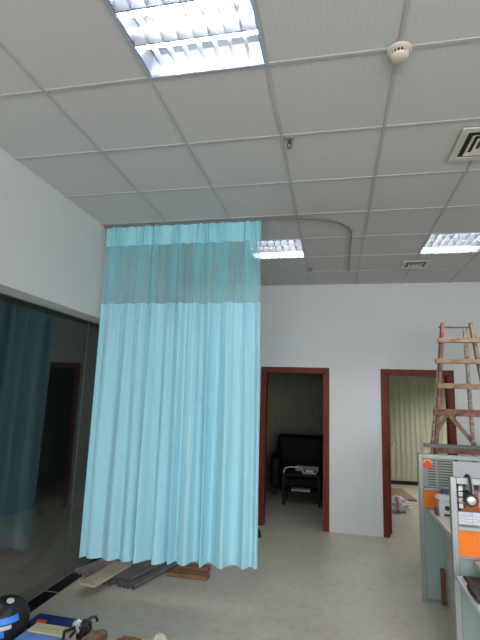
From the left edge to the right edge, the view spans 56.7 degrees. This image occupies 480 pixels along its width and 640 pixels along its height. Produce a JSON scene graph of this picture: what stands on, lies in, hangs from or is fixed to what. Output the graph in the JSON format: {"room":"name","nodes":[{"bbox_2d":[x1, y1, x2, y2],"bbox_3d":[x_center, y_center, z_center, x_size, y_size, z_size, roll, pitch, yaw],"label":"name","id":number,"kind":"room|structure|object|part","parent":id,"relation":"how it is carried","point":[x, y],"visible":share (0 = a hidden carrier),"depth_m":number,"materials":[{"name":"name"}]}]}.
{"room":"office","nodes":[
{"label":"office","id":0,"kind":"room"},
{"bbox_2d":[0,293,98,517],"bbox_3d":[-3.714,0.590,2.986,0.100,2.900,11.450,0,-10,12],"label":"wall","id":1,"kind":"structure","parent":0,"point":[42,349],"depth_m":6.55,"materials":[{"name":"black glass"}]},
{"bbox_2d":[0,148,184,324],"bbox_3d":[-1.919,-0.978,1.938,0.219,1.087,9.620,0,-10,12],"label":"wall","id":2,"kind":"structure","parent":0,"point":[54,255],"depth_m":3.61,"materials":[{"name":"white paint"}]},
{"bbox_2d":[65,321,89,576],"bbox_3d":[-1.531,1.159,4.193,0.011,2.335,0.006,0,-10,12],"label":"trim","id":3,"kind":"structure","parent":2,"relation":"attached to","point":[88,321],"depth_m":4.18,"materials":[{"name":"black metal"}]},
{"bbox_2d":[0,475,454,639],"bbox_3d":[0.798,2.238,2.803,9.000,0.100,13.700,0,-10,12],"label":"floor","id":4,"kind":"structure","parent":0,"point":[308,582],"depth_m":3.90,"materials":[{"name":"beige tile"}]},
{"bbox_2d":[0,594,29,639],"bbox_3d":[-1.550,1.984,2.944,0.287,0.286,0.287,0,-10,12],"label":"ball","id":5,"kind":"object","parent":4,"relation":"on","point":[14,609],"visible":1,"depth_m":2.88,"materials":[{"name":"black plastic"}]},
{"bbox_2d":[14,632,69,639],"bbox_3d":[-1.258,2.056,2.751,0.340,0.100,0.190,0,-10,12],"label":"folder","id":6,"kind":"object","parent":4,"relation":"on","point":[24,636],"visible":1,"depth_m":2.82,"materials":[{"name":"blue plastic"}]},
{"bbox_2d":[61,626,75,639],"bbox_3d":[-1.096,2.007,2.844,0.068,0.041,0.132,-5,-12,35],"label":"cable","id":7,"kind":"object","parent":6,"relation":"on","point":[73,627],"visible":1,"depth_m":2.85,"materials":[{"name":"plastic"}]},
{"bbox_2d":[27,622,75,639],"bbox_3d":[-1.237,2.080,2.910,0.295,0.106,0.105,0,-10,12],"label":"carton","id":8,"kind":"object","parent":4,"relation":"on","point":[38,628],"visible":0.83,"depth_m":2.90,"materials":[{"name":"beige cardboard"}]},
{"bbox_2d":[26,613,76,631],"bbox_3d":[-1.292,2.115,3.061,0.305,0.086,0.135,0,-10,12],"label":"carton","id":9,"kind":"object","parent":4,"relation":"on","point":[40,618],"visible":0.34,"depth_m":3.06,"materials":[{"name":"blue cardboard"}]},
{"bbox_2d":[35,619,47,622],"bbox_3d":[-1.363,2.068,3.051,0.070,0.001,0.040,0,-10,12],"label":"print","id":10,"kind":"object","parent":9,"relation":"on","point":[36,620],"depth_m":3.06},
{"bbox_2d":[71,615,98,639],"bbox_3d":[-1.061,2.090,3.023,0.167,0.138,0.108,0,-10,12],"label":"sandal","id":11,"kind":"object","parent":4,"relation":"on","point":[84,627],"visible":0.8,"depth_m":3.00,"materials":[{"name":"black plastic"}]},
{"bbox_2d":[75,559,103,572],"bbox_3d":[-1.301,2.365,4.411,0.041,0.041,0.794,-4,-11,31],"label":"pipe","id":12,"kind":"object","parent":4,"relation":"on","point":[99,560],"visible":0.38,"depth_m":4.18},
{"bbox_2d":[78,560,106,574],"bbox_3d":[-1.261,2.362,4.383,0.041,0.041,0.794,-4,-11,31],"label":"pipe","id":13,"kind":"object","parent":4,"relation":"on","point":[103,561],"visible":0.38,"depth_m":4.14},
{"bbox_2d":[81,629,107,639],"bbox_3d":[-0.956,2.107,2.927,0.179,0.078,0.253,0,-10,12],"label":"cloth","id":14,"kind":"object","parent":4,"relation":"on","point":[101,634],"visible":1,"depth_m":2.93,"materials":[{"name":"brown fabric"}]},
{"bbox_2d":[81,559,118,575],"bbox_3d":[-1.221,2.358,4.354,0.041,0.041,0.794,-4,-11,31],"label":"pipe","id":15,"kind":"object","parent":4,"relation":"on","point":[107,562],"visible":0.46,"depth_m":4.14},
{"bbox_2d":[84,559,122,576],"bbox_3d":[-1.181,2.355,4.325,0.041,0.041,0.794,-4,-11,31],"label":"pipe","id":16,"kind":"object","parent":4,"relation":"on","point":[89,573],"visible":0.5,"depth_m":4.08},
{"bbox_2d":[107,579,115,585],"bbox_3d":[-0.902,2.358,4.272,0.042,0.042,0.988,-3,-11,27],"label":"pipe","id":17,"kind":"object","parent":4,"relation":"on","point":[110,582],"visible":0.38,"depth_m":3.85,"materials":[{"name":"grey metal"}]},
{"bbox_2d":[116,636,140,639],"bbox_3d":[-0.727,2.115,2.880,0.260,0.064,0.243,0,-10,12],"label":"cloth","id":18,"kind":"object","parent":4,"relation":"on","point":[123,637],"visible":1,"depth_m":2.94,"materials":[{"name":"brown fabric"}]},
{"bbox_2d":[122,563,166,587],"bbox_3d":[-0.767,2.358,4.245,0.042,0.042,0.988,-3,-11,27],"label":"pipe","id":19,"kind":"object","parent":4,"relation":"on","point":[125,582],"visible":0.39,"depth_m":3.83,"materials":[{"name":"grey metal"}]},
{"bbox_2d":[122,563,151,581],"bbox_3d":[-0.778,2.326,4.275,0.042,0.042,0.988,-3,-11,27],"label":"pipe","id":20,"kind":"object","parent":19,"relation":"on","point":[124,578],"visible":0.38,"depth_m":3.95,"materials":[{"name":"grey metal"}]},
{"bbox_2d":[126,561,175,588],"bbox_3d":[-0.729,2.356,4.224,0.042,0.042,0.988,-3,-11,27],"label":"pipe","id":21,"kind":"object","parent":4,"relation":"on","point":[128,586],"visible":0.52,"depth_m":3.98,"materials":[{"name":"grey metal"}]},
{"bbox_2d":[127,561,166,581],"bbox_3d":[-0.732,2.326,4.270,0.042,0.042,0.988,-3,-11,27],"label":"pipe","id":22,"kind":"object","parent":21,"relation":"on","point":[153,567],"visible":0.48,"depth_m":4.00,"materials":[{"name":"grey metal"}]},
{"bbox_2d":[131,562,177,589],"bbox_3d":[-0.684,2.356,4.216,0.042,0.042,0.988,-3,-11,27],"label":"pipe","id":23,"kind":"object","parent":4,"relation":"on","point":[173,565],"visible":0.59,"depth_m":4.00,"materials":[{"name":"grey metal"}]},
{"bbox_2d":[152,633,166,639],"bbox_3d":[-0.533,2.112,2.917,0.102,0.095,0.160,0,-10,12],"label":"cloth","id":24,"kind":"object","parent":4,"relation":"on","point":[159,636],"visible":1,"depth_m":2.91,"materials":[{"name":"beige fabric"}]},
{"bbox_2d":[166,568,209,580],"bbox_3d":[-0.480,2.349,4.101,0.395,0.032,0.110,0,-10,12],"label":"wooden plank","id":25,"kind":"object","parent":4,"relation":"on","point":[178,573],"visible":1,"depth_m":4.07,"materials":[{"name":"brown wood"}]},
{"bbox_2d":[177,563,210,572],"bbox_3d":[-0.442,2.371,4.255,0.305,0.044,0.110,0,-10,12],"label":"wooden plank","id":26,"kind":"object","parent":4,"relation":"on","point":[205,568],"visible":0.67,"depth_m":4.22,"materials":[{"name":"brown wood"}]},
{"bbox_2d":[270,434,322,494],"bbox_3d":[1.139,2.574,7.916,1.120,0.990,0.750,0,-10,12],"label":"armchair","id":27,"kind":"object","parent":4,"relation":"on","point":[293,449],"visible":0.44,"depth_m":8.03,"materials":[{"name":"black leather"}]},
{"bbox_3d":[0.657,2.662,7.908,0.180,0.540,0.570,0,-10,12],"label":"armrest","id":28,"kind":"part","parent":27,"relation":"part of","materials":[{"name":"black leather"}]},
{"bbox_3d":[1.193,2.478,8.176,1.000,0.710,0.260,0,-10,12],"label":"backrest","id":29,"kind":"part","parent":27,"relation":"part of","materials":[{"name":"black leather"}]},
{"bbox_3d":[1.111,2.662,7.782,0.760,0.170,0.470,0,-10,12],"label":"seat","id":30,"kind":"part","parent":27,"relation":"part of","materials":[{"name":"black leather"}]},
{"bbox_2d":[282,469,320,507],"bbox_3d":[1.000,2.701,7.160,0.600,0.475,0.460,0,-10,12],"label":"side table","id":31,"kind":"object","parent":4,"relation":"on","point":[288,472],"visible":0.9,"depth_m":7.01,"materials":[{"name":"brown wood"}]},
{"bbox_3d":[0.689,2.680,7.017,0.040,0.445,0.040,0,-10,12],"label":"leg","id":32,"kind":"part","parent":31,"relation":"part of","materials":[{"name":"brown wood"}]},
{"bbox_3d":[0.772,2.751,7.412,0.040,0.445,0.040,0,-10,12],"label":"leg","id":33,"kind":"part","parent":31,"relation":"part of","materials":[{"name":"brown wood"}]},
{"bbox_2d":[283,466,301,472],"bbox_3d":[0.839,2.397,7.128,0.318,0.102,0.056,4,-10,-11],"label":"hose","id":34,"kind":"object","parent":31,"relation":"on","point":[288,466],"visible":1,"depth_m":7.13,"materials":[{"name":"plastic"}]},
{"bbox_2d":[291,487,310,491],"bbox_3d":[0.976,2.704,7.092,0.300,0.026,0.200,0,-10,12],"label":"magazine","id":35,"kind":"object","parent":31,"relation":"on","point":[300,489],"visible":1,"depth_m":7.03,"materials":[{"name":"white paper"}]},
{"bbox_2d":[285,486,317,494],"bbox_3d":[0.999,2.739,7.154,0.540,0.018,0.400,0,-10,12],"label":"shelf","id":36,"kind":"object","parent":31,"relation":"attached to","point":[287,488],"depth_m":7.04,"materials":[{"name":"brown wood"}]},
{"bbox_2d":[295,465,318,471],"bbox_3d":[1.110,2.451,7.342,0.380,0.084,0.130,0,-10,12],"label":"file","id":37,"kind":"object","parent":31,"relation":"on","point":[314,468],"visible":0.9,"depth_m":7.29,"materials":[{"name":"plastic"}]},
{"bbox_2d":[302,466,316,474],"bbox_3d":[1.117,2.416,7.135,0.220,0.084,0.200,0,-10,12],"label":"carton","id":38,"kind":"object","parent":31,"relation":"on","point":[307,471],"visible":1,"depth_m":7.07,"materials":[{"name":"beige cardboard"}]},
{"bbox_3d":[1.227,2.680,6.903,0.040,0.445,0.040,0,-10,12],"label":"leg","id":39,"kind":"part","parent":31,"relation":"part of","materials":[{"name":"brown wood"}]},
{"bbox_2d":[391,495,410,512],"bbox_3d":[2.396,2.806,6.813,0.418,0.244,0.337,0,-10,12],"label":"bag","id":40,"kind":"object","parent":4,"relation":"on","point":[400,504],"visible":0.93,"depth_m":6.72,"materials":[{"name":"white plastic"}]},
{"bbox_2d":[391,488,416,501],"bbox_3d":[2.847,3.134,7.995,0.370,0.030,0.950,1,-10,5],"label":"cardboard sheet","id":41,"kind":"object","parent":4,"relation":"on","point":[394,491],"visible":0.57,"depth_m":7.96,"materials":[{"name":"beige cardboard"}]},
{"bbox_2d":[440,568,446,605],"bbox_3d":[1.704,2.234,3.722,0.035,0.280,0.027,0,-10,12],"label":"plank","id":42,"kind":"object","parent":4,"relation":"on","point":[442,570],"visible":1,"depth_m":3.71,"materials":[{"name":"brown wood"}]},
{"bbox_2d":[417,453,479,603],"bbox_3d":[2.279,1.785,3.724,1.450,1.205,0.045,0,-10,12],"label":"cubicle partition","id":43,"kind":"object","parent":4,"relation":"on","point":[434,470],"depth_m":3.85,"materials":[{"name":"grey metal"}]},
{"bbox_3d":[2.271,2.002,3.687,1.378,0.720,0.020,0,-10,12],"label":"panel","id":44,"kind":"part","parent":43,"relation":"part of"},
{"bbox_3d":[2.286,1.563,3.762,1.378,0.145,0.024,0,-10,12],"label":"orange panel","id":45,"kind":"part","parent":43,"relation":"part of","materials":[{"name":"fabric"}]},
{"bbox_2d":[452,461,479,477],"bbox_3d":[2.049,1.317,3.851,0.380,0.155,0.002,0,-10,12],"label":"notice","id":46,"kind":"object","parent":43,"relation":"attached to","point":[460,469],"visible":0.67,"depth_m":3.87,"materials":[{"name":"white paper"}]},
{"bbox_2d":[423,322,479,489],"bbox_3d":[2.291,1.294,4.686,0.832,2.507,0.869,0,-10,12],"label":"stepladder","id":47,"kind":"object","parent":4,"relation":"on","point":[436,448],"visible":0.7,"depth_m":4.58,"materials":[{"name":"brown wood"}]},
{"bbox_3d":[2.299,0.077,4.728,0.347,0.020,0.020,0,-10,12],"label":"pivot rod","id":48,"kind":"part","parent":47,"relation":"part of","materials":[{"name":"metal"}]},
{"bbox_2d":[430,510,479,614],"bbox_3d":[2.147,1.905,3.076,1.300,0.740,1.200,0,-10,12],"label":"desk","id":49,"kind":"object","parent":4,"relation":"on","point":[443,522],"visible":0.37,"depth_m":3.62,"materials":[{"name":"laminate"}]},
{"bbox_2d":[434,506,437,515],"bbox_3d":[1.628,1.586,3.689,0.010,0.060,0.080,0,-10,12],"label":"notebook","id":50,"kind":"object","parent":49,"relation":"on","point":[435,507],"visible":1,"depth_m":3.66,"materials":[{"name":"brown paper"}]},
{"bbox_2d":[438,523,450,539],"bbox_3d":[1.895,1.687,3.459,0.550,0.028,0.580,0,-10,12],"label":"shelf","id":51,"kind":"object","parent":49,"relation":"attached to","point":[439,525],"depth_m":3.56,"materials":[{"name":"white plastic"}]},
{"bbox_2d":[435,493,457,517],"bbox_3d":[1.701,1.532,3.669,0.157,0.166,0.108,0,-10,12],"label":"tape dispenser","id":52,"kind":"object","parent":49,"relation":"on","point":[443,506],"visible":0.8,"depth_m":3.63,"materials":[{"name":"white plastic"}]},
{"bbox_3d":[1.702,1.480,3.677,0.157,0.061,0.090,0,-10,12],"label":"lid","id":53,"kind":"part","parent":52,"relation":"part of","materials":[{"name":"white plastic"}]},
{"bbox_3d":[1.694,1.970,3.460,0.025,0.712,0.618,0,-10,12],"label":"panel","id":54,"kind":"part","parent":49,"relation":"part of","materials":[{"name":"laminate"}]},
{"bbox_2d":[440,489,460,511],"bbox_3d":[1.786,1.541,3.763,0.140,0.184,0.089,0,-10,12],"label":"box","id":55,"kind":"object","parent":49,"relation":"on","point":[443,491],"visible":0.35,"depth_m":3.74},
{"bbox_2d":[448,476,479,639],"bbox_3d":[2.015,1.568,2.511,1.500,1.205,0.045,0,-10,12],"label":"cubicle partition","id":56,"kind":"object","parent":4,"relation":"on","point":[465,540],"depth_m":2.66,"materials":[{"name":"grey metal"}]},
{"bbox_2d":[458,486,464,490],"bbox_3d":[1.366,1.038,2.737,0.039,0.026,0.002,0,-10,12],"label":"sticker","id":57,"kind":"object","parent":56,"relation":"attached to","point":[460,488],"visible":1,"depth_m":2.74,"materials":[{"name":"white paper"}]},
{"bbox_2d":[459,503,465,507],"bbox_3d":[1.363,1.138,2.720,0.039,0.026,0.002,0,-10,12],"label":"sticker","id":58,"kind":"object","parent":56,"relation":"attached to","point":[460,504],"visible":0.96,"depth_m":2.72,"materials":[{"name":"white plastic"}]},
{"bbox_2d":[459,474,477,506],"bbox_3d":[1.393,1.041,2.736,0.094,0.182,0.164,0,-10,12],"label":"desk lamp","id":59,"kind":"object","parent":56,"relation":"hanging from","point":[471,500],"visible":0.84,"depth_m":2.67,"materials":[{"name":"black plastic"}]},
{"bbox_2d":[459,490,469,497],"bbox_3d":[1.413,1.105,2.787,0.076,0.076,0.036,0,-10,12],"label":"ear cup","id":60,"kind":"object","parent":59,"relation":"on","point":[467,492],"depth_m":2.78,"materials":[{"name":"plastic"}]},
{"bbox_2d":[464,494,477,506],"bbox_3d":[1.387,1.082,2.664,0.076,0.076,0.036,0,-10,12],"label":"ear cup","id":61,"kind":"object","parent":59,"relation":"on","point":[471,500],"depth_m":2.65,"materials":[{"name":"white plastic"}]},
{"bbox_2d":[458,511,479,524],"bbox_3d":[1.444,1.206,2.690,0.225,0.070,0.003,0,-10,12],"label":"drawing sheet","id":62,"kind":"object","parent":56,"relation":"attached to","point":[470,518],"visible":1,"depth_m":2.70,"materials":[{"name":"white paper"}]},
{"bbox_3d":[2.022,1.346,2.549,1.428,0.145,0.024,0,-10,12],"label":"orange panel","id":63,"kind":"part","parent":56,"relation":"part of","materials":[{"name":"fabric"}]},
{"bbox_3d":[2.007,1.785,2.474,1.428,0.720,0.020,0,-10,12],"label":"panel","id":64,"kind":"part","parent":56,"relation":"part of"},
{"bbox_2d":[455,561,479,614],"bbox_3d":[1.833,1.687,1.864,1.415,0.740,1.220,0,-10,12],"label":"desk","id":65,"kind":"object","parent":4,"relation":"on","point":[459,579],"visible":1,"depth_m":2.46,"materials":[{"name":"laminate"}]},
{"bbox_2d":[463,576,479,583],"bbox_3d":[1.509,1.477,2.463,0.465,0.022,0.160,0,-10,12],"label":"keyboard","id":66,"kind":"object","parent":65,"relation":"on","point":[469,579],"visible":0.7,"depth_m":2.52,"materials":[{"name":"black plastic"}]},
{"bbox_2d":[466,583,479,602],"bbox_3d":[1.457,1.435,2.292,0.496,0.044,0.185,0,-10,12],"label":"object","id":67,"kind":"object","parent":65,"relation":"on","point":[473,588],"visible":1,"depth_m":2.33,"materials":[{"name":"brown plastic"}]},
{"bbox_3d":[-0.811,2.359,4.257,0.310,0.042,0.961,0,-10,12],"label":"pipe","id":68,"kind":"object","parent":4,"relation":"on","visible":0},
{"bbox_2d":[118,561,150,580],"bbox_3d":[-0.817,2.328,4.295,0.042,0.042,0.988,-3,-11,27],"label":"pipe","id":69,"kind":"object","parent":68,"relation":"on","point":[149,562],"visible":0.38,"depth_m":4.00,"materials":[{"name":"grey metal"}]},
{"bbox_3d":[-0.843,2.363,4.290,0.310,0.042,0.961,0,-10,12],"label":"pipe","id":70,"kind":"object","parent":4,"relation":"on","visible":0},
{"bbox_2d":[112,560,150,580],"bbox_3d":[-0.870,2.325,4.288,0.042,0.042,0.988,-3,-11,27],"label":"pipe","id":71,"kind":"object","parent":70,"relation":"on","point":[115,577],"visible":0.38,"depth_m":4.01,"materials":[{"name":"grey metal"}]},
{"bbox_2d":[78,562,130,587],"bbox_3d":[-1.164,2.205,3.861,0.165,0.018,0.516,-2,-10,20],"label":"board","id":72,"kind":"object","parent":71,"relation":"on","point":[115,568],"visible":1,"depth_m":3.82,"materials":[{"name":"beige wood"}]},
{"bbox_2d":[0,0,479,286],"bbox_3d":[1.511,-1.333,1.279,6.766,0.016,9.620,0,-10,12],"label":"ceiling","id":73,"kind":"structure","parent":0,"point":[61,43],"depth_m":2.68,"materials":[{"name":"tile"}]},
{"bbox_2d":[105,0,266,78],"bbox_3d":[-0.222,-1.334,1.909,0.600,0.130,0.600,0,-10,12],"label":"ceiling lamp","id":74,"kind":"object","parent":73,"relation":"attached to","point":[169,38],"visible":0.95,"depth_m":2.01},
{"bbox_2d":[104,217,351,271],"bbox_3d":[0.257,-0.825,4.339,2.908,0.022,1.198,6,-11,-24],"label":"rail","id":75,"kind":"object","parent":73,"relation":"attached to","point":[282,218],"visible":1,"depth_m":4.05,"materials":[{"name":"grey plastic"}]},
{"bbox_2d":[79,220,260,568],"bbox_3d":[-0.573,0.567,3.877,1.544,2.952,0.137,0,-10,12],"label":"curtain","id":76,"kind":"object","parent":75,"relation":"hanging from","point":[172,475],"visible":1,"depth_m":3.81,"materials":[{"name":"teal fabric"}]},
{"bbox_2d":[0,0,479,286],"bbox_3d":[1.511,-1.322,1.277,6.766,0.007,9.620,0,-10,12],"label":"ceiling grid","id":77,"kind":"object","parent":73,"relation":"attached to","point":[407,3],"depth_m":2.87,"materials":[{"name":"white metal"}]},
{"bbox_2d":[244,239,305,258],"bbox_3d":[0.388,-0.817,4.801,0.600,0.130,0.600,0,-10,12],"label":"ceiling lamp","id":78,"kind":"object","parent":73,"relation":"attached to","point":[270,249],"visible":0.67,"depth_m":4.85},
{"bbox_2d":[285,136,294,148],"bbox_3d":[0.304,-1.085,2.721,0.060,0.067,0.060,0,-10,12],"label":"sprinkler","id":79,"kind":"object","parent":73,"relation":"attached to","point":[289,139],"visible":1,"depth_m":2.71,"materials":[{"name":"grey metal"}]},
{"bbox_2d":[386,41,411,63],"bbox_3d":[0.718,-1.196,2.005,0.109,0.046,0.109,0,-10,12],"label":"smoke detector","id":80,"kind":"object","parent":73,"relation":"attached to","point":[398,52],"visible":1,"depth_m":1.98,"materials":[{"name":"beige plastic"}]},
{"bbox_2d":[400,260,431,268],"bbox_3d":[2.016,-0.635,5.115,0.300,0.014,0.300,0,-10,12],"label":"ceiling vent","id":81,"kind":"object","parent":73,"relation":"in","point":[415,264],"visible":1,"depth_m":5.11,"materials":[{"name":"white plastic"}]},
{"bbox_2d":[418,232,479,254],"bbox_3d":[2.149,-0.819,4.430,0.600,0.130,0.600,0,-10,12],"label":"ceiling lamp","id":82,"kind":"object","parent":73,"relation":"attached to","point":[451,243],"visible":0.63,"depth_m":4.50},
{"bbox_2d":[447,127,479,161],"bbox_3d":[1.501,-1.068,2.697,0.370,0.014,0.370,0,-10,12],"label":"ceiling vent","id":83,"kind":"object","parent":73,"relation":"in","point":[467,146],"visible":1,"depth_m":2.74,"materials":[{"name":"beige plastic"}]},
{"bbox_2d":[184,282,479,536],"bbox_3d":[2.341,1.007,5.738,6.985,3.422,0.120,0,-10,12],"label":"wall","id":84,"kind":"structure","parent":0,"point":[354,331],"depth_m":5.87,"materials":[{"name":"white paint"}]},
{"bbox_2d":[27,558,101,613],"bbox_3d":[-2.028,1.856,1.455,0.130,0.003,9.620,0,-10,12],"label":"trim","id":85,"kind":"structure","parent":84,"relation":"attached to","point":[45,596],"depth_m":3.71,"materials":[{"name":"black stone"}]},
{"bbox_2d":[258,366,328,531],"bbox_3d":[0.726,1.675,5.959,0.926,2.070,0.148,0,-10,12],"label":"door frame","id":86,"kind":"structure","parent":84,"relation":"in","point":[264,370],"depth_m":5.92,"materials":[{"name":"red wood"}]},
{"bbox_2d":[380,369,458,537],"bbox_3d":[2.259,1.673,5.636,0.891,2.070,0.148,0,-10,12],"label":"door frame","id":87,"kind":"structure","parent":84,"relation":"in","point":[448,374],"depth_m":5.64,"materials":[{"name":"red wood"}]},
{"bbox_2d":[387,376,393,533],"bbox_3d":[2.084,1.785,6.143,0.119,1.990,0.793,-1,-10,17],"label":"door","id":88,"kind":"structure","parent":87,"relation":"attached to","point":[389,444],"depth_m":5.77,"materials":[{"name":"red wood"}]},
{"bbox_3d":[2.709,1.948,9.456,5.200,2.850,0.100,0,-10,12],"label":"wall","id":89,"kind":"structure","parent":0,"visible":0},
{"bbox_2d":[266,373,322,470],"bbox_3d":[1.172,2.187,9.620,2.036,2.130,0.065,0,-10,12],"label":"vertical blind","id":90,"kind":"object","parent":89,"relation":"attached to","point":[295,401],"visible":0.36,"depth_m":9.67,"materials":[{"name":"grey plastic"}]},
{"bbox_2d":[391,480,417,485],"bbox_3d":[3.687,3.307,8.948,2.880,0.070,0.012,0,-10,12],"label":"baseboard","id":91,"kind":"structure","parent":89,"relation":"attached to","point":[392,481],"depth_m":9.02,"materials":[{"name":"black plastic"}]},
{"bbox_2d":[389,376,447,481],"bbox_3d":[3.690,1.979,9.127,2.745,2.575,0.065,0,-10,12],"label":"curtain","id":92,"kind":"object","parent":89,"relation":"attached to","point":[411,398],"visible":0.16,"depth_m":9.13,"materials":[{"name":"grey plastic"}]}
]}

